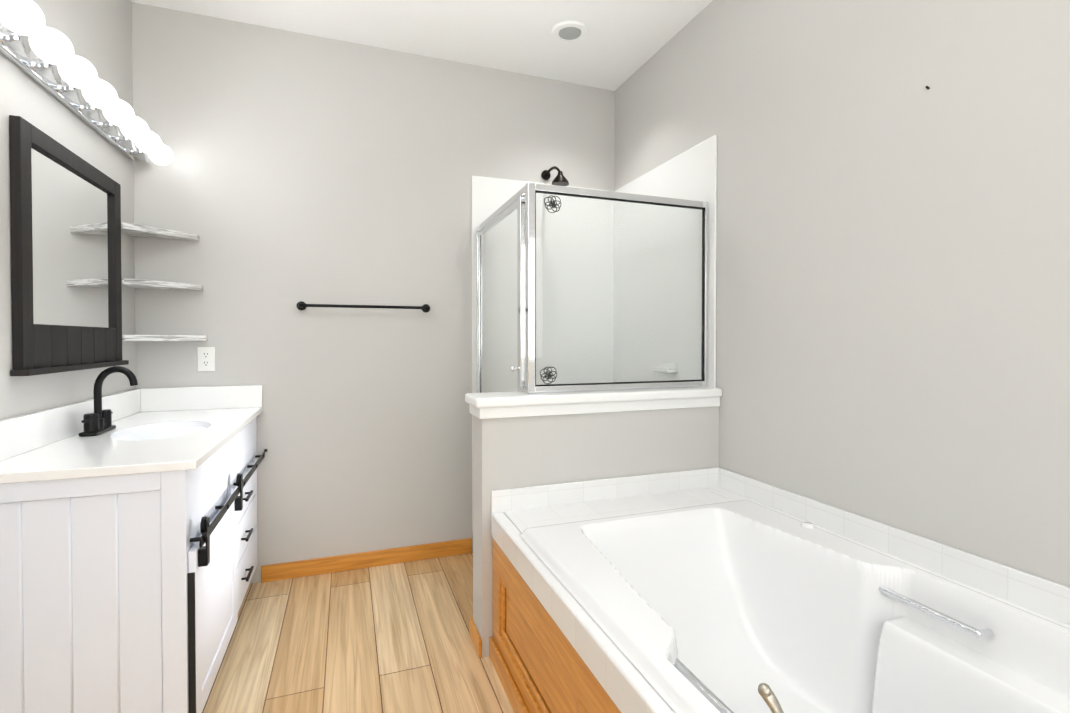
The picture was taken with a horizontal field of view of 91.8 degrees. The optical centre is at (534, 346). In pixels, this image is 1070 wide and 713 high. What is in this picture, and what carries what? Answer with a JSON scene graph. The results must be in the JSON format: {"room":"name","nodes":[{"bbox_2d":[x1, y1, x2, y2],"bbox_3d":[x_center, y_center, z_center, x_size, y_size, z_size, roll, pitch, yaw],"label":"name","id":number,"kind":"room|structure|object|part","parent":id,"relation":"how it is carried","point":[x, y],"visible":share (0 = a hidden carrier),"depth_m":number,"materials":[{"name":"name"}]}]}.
{"room":"bathroom","nodes":[
{"label":"bathroom","id":0,"kind":"room"},
{"bbox_2d":[0,0,135,419],"bbox_3d":[-1.168,-0.171,0.364,0.120,2.740,4.490,0,1,-20],"label":"wall","id":1,"kind":"structure","parent":0,"point":[97,34],"depth_m":1.85,"materials":[{"name":"grey paint"}]},
{"bbox_2d":[9,115,128,375],"bbox_3d":[-1.615,-0.294,1.839,0.044,0.753,0.734,0,1,-20],"label":"mirror","id":2,"kind":"object","parent":1,"relation":"attached to","point":[65,215],"visible":1,"depth_m":1.73,"materials":[{"name":"brown wood"}]},
{"bbox_2d":[0,22,150,162],"bbox_3d":[-1.580,-0.855,1.788,0.080,0.086,1.225,0,1,-20],"label":"vanity light bar","id":3,"kind":"object","parent":1,"relation":"attached to","point":[16,49],"visible":0.71,"depth_m":1.70,"materials":[{"name":"silver metal"}]},
{"bbox_2d":[0,0,59,59],"bbox_3d":[-1.318,-0.849,1.328,0.094,0.094,0.089,1,1,37],"label":"bulb","id":4,"kind":"object","parent":3,"relation":"attached to","point":[47,44],"depth_m":1.32,"materials":[{"name":"white glass"}]},
{"bbox_2d":[38,32,87,83],"bbox_3d":[-1.371,-0.851,1.472,0.094,0.094,0.089,1,1,37],"label":"bulb","id":5,"kind":"object","parent":3,"relation":"attached to","point":[72,68],"depth_m":1.57,"materials":[{"name":"white glass"}]},
{"bbox_2d":[69,61,111,107],"bbox_3d":[-1.423,-0.853,1.616,0.089,0.094,0.094,1,1,37],"label":"bulb","id":6,"kind":"object","parent":3,"relation":"attached to","point":[95,90],"depth_m":1.72,"materials":[{"name":"white glass"}]},
{"bbox_2d":[91,87,131,123],"bbox_3d":[-1.475,-0.855,1.760,0.089,0.094,0.094,1,1,37],"label":"bulb","id":7,"kind":"object","parent":3,"relation":"attached to","point":[115,110],"depth_m":1.87,"materials":[{"name":"white glass"}]},
{"bbox_2d":[114,109,147,139],"bbox_3d":[-1.527,-0.857,1.903,0.089,0.094,0.094,1,1,37],"label":"bulb","id":8,"kind":"object","parent":3,"relation":"attached to","point":[135,127],"depth_m":2.02,"materials":[{"name":"white glass"}]},
{"bbox_2d":[133,127,159,151],"bbox_3d":[-1.579,-0.858,2.046,0.089,0.094,0.094,1,1,37],"label":"bulb","id":9,"kind":"object","parent":3,"relation":"attached to","point":[150,141],"depth_m":2.16,"materials":[{"name":"white glass"}]},
{"bbox_2d":[144,139,171,163],"bbox_3d":[-1.632,-0.860,2.191,0.089,0.094,0.094,1,1,37],"label":"bulb","id":10,"kind":"object","parent":3,"relation":"attached to","point":[162,154],"depth_m":2.31,"materials":[{"name":"white glass"}]},
{"bbox_2d":[158,152,173,165],"bbox_3d":[-1.684,-0.862,2.335,0.089,0.094,0.094,1,1,37],"label":"bulb","id":11,"kind":"object","parent":3,"relation":"attached to","point":[169,161],"depth_m":2.34,"materials":[{"name":"white glass"}]},
{"bbox_2d":[0,385,262,460],"bbox_3d":[-1.383,0.254,1.907,0.519,0.108,1.211,0,1,-20],"label":"backsplash","id":12,"kind":"structure","parent":1,"relation":"attached to","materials":[{"name":"white stone"}]},
{"bbox_2d":[202,552,513,712],"bbox_3d":[0.054,1.243,0.827,2.720,0.100,4.490,0,1,-20],"label":"floor","id":13,"kind":"structure","parent":0,"point":[392,638],"depth_m":2.02,"materials":[{"name":"brown wood"}]},
{"bbox_2d":[0,366,266,712],"bbox_3d":[-1.373,0.625,1.915,0.540,1.107,1.211,0,1,-20],"label":"bathroom vanity","id":14,"kind":"object","parent":13,"relation":"on","point":[128,545],"visible":1,"depth_m":1.41,"materials":[{"name":"white paint"}]},
{"bbox_2d":[0,407,262,483],"bbox_3d":[-1.383,0.321,1.908,0.519,0.025,1.211,0,1,-20],"label":"countertop","id":15,"kind":"structure","parent":14,"relation":"on","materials":[{"name":"white stone"}]},
{"bbox_2d":[79,366,137,436],"bbox_3d":[-1.515,0.190,1.866,0.145,0.236,0.227,0,1,-20],"label":"faucet","id":16,"kind":"object","parent":15,"relation":"on","point":[98,423],"depth_m":1.85,"materials":[{"name":"black metal"}]},
{"bbox_3d":[-1.053,0.814,1.716,0.019,0.494,0.582,0,1,-20],"label":"barn door","id":17,"kind":"part","parent":14,"relation":"part of","materials":[{"name":"white paint"}]},
{"bbox_3d":[-1.142,0.550,1.999,0.048,0.137,1.186,0,1,-20],"label":"barn rail","id":18,"kind":"part","parent":14,"relation":"part of","materials":[{"name":"black metal"}]},
{"bbox_2d":[472,135,716,534],"bbox_3d":[0.225,0.070,2.628,0.914,2.198,0.948,0,1,-20],"label":"shower","id":19,"kind":"object","parent":13,"relation":"on","point":[577,289],"visible":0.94,"depth_m":2.86,"materials":[{"name":"clear glass"}]},
{"bbox_3d":[0.234,0.174,2.626,0.842,1.614,0.832,0,1,-20],"label":"glass","id":20,"kind":"part","parent":19,"relation":"part of","materials":[{"name":"white"}]},
{"bbox_3d":[0.215,0.186,2.641,0.904,1.694,0.898,0,1,-20],"label":"frame","id":21,"kind":"part","parent":19,"relation":"part of","materials":[{"name":"silver metal"}]},
{"bbox_2d":[489,467,1069,712],"bbox_3d":[0.733,0.817,1.019,1.064,0.747,2.398,0,1,-20],"label":"tub","id":22,"kind":"object","parent":13,"relation":"on","point":[714,590],"visible":1,"depth_m":1.51,"materials":[{"name":"white ceramic"}]},
{"bbox_2d":[758,683,783,712],"bbox_3d":[0.451,0.532,0.665,0.198,0.169,0.254,0,1,-20],"label":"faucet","id":23,"kind":"object","parent":22,"relation":"on","point":[764,689],"depth_m":0.74,"materials":[{"name":"gold metal"}]},
{"bbox_2d":[132,2,614,582],"bbox_3d":[-0.692,-0.204,2.862,2.480,2.740,0.120,0,1,-20],"label":"wall","id":24,"kind":"structure","parent":0,"point":[306,168],"depth_m":2.67,"materials":[{"name":"grey paint"}]},
{"bbox_2d":[121,222,198,240],"bbox_3d":[-1.677,-0.511,2.319,0.257,0.028,0.217,0,1,-20],"label":"corner shelf","id":25,"kind":"object","parent":24,"relation":"attached to","point":[137,230],"visible":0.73,"depth_m":2.31,"materials":[{"name":"white wood"}]},
{"bbox_2d":[121,278,202,290],"bbox_3d":[-1.670,-0.276,2.325,0.272,0.028,0.217,0,1,-20],"label":"corner shelf","id":26,"kind":"object","parent":24,"relation":"attached to","point":[143,284],"visible":0.81,"depth_m":2.32,"materials":[{"name":"white wood"}]},
{"bbox_2d":[122,335,207,340],"bbox_3d":[-1.663,-0.036,2.330,0.287,0.028,0.217,0,1,-20],"label":"corner shelf","id":27,"kind":"object","parent":24,"relation":"attached to","point":[164,337],"visible":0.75,"depth_m":2.31,"materials":[{"name":"white wood"}]},
{"bbox_2d":[197,347,214,371],"bbox_3d":[-1.570,0.063,2.477,0.072,0.116,0.009,0,1,-20],"label":"duplex electrical outlet","id":28,"kind":"object","parent":24,"relation":"attached to","point":[205,358],"visible":1,"depth_m":2.48,"materials":[{"name":"white plastic"}]},
{"bbox_2d":[297,301,429,312],"bbox_3d":[-0.876,-0.204,2.693,0.666,0.046,0.070,0,1,-20],"label":"towel rail","id":29,"kind":"object","parent":24,"relation":"attached to","point":[302,305],"visible":1,"depth_m":2.66,"materials":[{"name":"black metal"}]},
{"bbox_2d":[261,538,471,582],"bbox_3d":[-0.856,1.127,2.748,1.062,0.082,0.014,0,1,-20],"label":"baseboard","id":30,"kind":"structure","parent":24,"relation":"attached to","point":[297,569],"depth_m":2.73,"materials":[{"name":"brown wood"}]},
{"bbox_2d":[131,0,712,90],"bbox_3d":[0.054,-1.597,0.789,2.720,0.100,4.490,0,1,-20],"label":"ceiling","id":31,"kind":"structure","parent":0,"point":[620,44],"depth_m":2.55,"materials":[{"name":"white paint"}]},
{"bbox_2d":[551,21,588,44],"bbox_3d":[0.175,-1.565,2.595,0.188,0.012,0.188,0,1,-20],"label":"recessed light","id":32,"kind":"object","parent":31,"relation":"in","point":[570,32],"visible":1,"depth_m":2.59,"materials":[{"name":"white paint"}]},
{"bbox_2d":[473,406,718,656],"bbox_3d":[0.287,0.722,2.213,1.090,0.905,0.150,0,1,-20],"label":"wall","id":33,"kind":"structure","parent":0,"point":[515,452],"depth_m":2.08,"materials":[{"name":"grey paint"}]},
{"bbox_2d":[469,618,481,657],"bbox_3d":[-0.148,1.141,2.066,0.196,0.070,0.168,0,1,-20],"label":"baseboard","id":34,"kind":"structure","parent":33,"relation":"attached to","point":[475,637],"depth_m":2.01,"materials":[{"name":"brown wood"}]},
{"bbox_2d":[465,387,721,418],"bbox_3d":[0.273,0.230,2.202,1.116,0.080,0.206,0,1,-20],"label":"sill","id":35,"kind":"structure","parent":33,"relation":"on","point":[489,405],"depth_m":2.09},
{"bbox_2d":[615,0,1069,587],"bbox_3d":[1.276,-0.183,1.252,0.120,2.740,4.490,0,1,-20],"label":"wall","id":36,"kind":"structure","parent":0,"point":[893,290],"depth_m":1.58,"materials":[{"name":"grey paint"}]}
]}

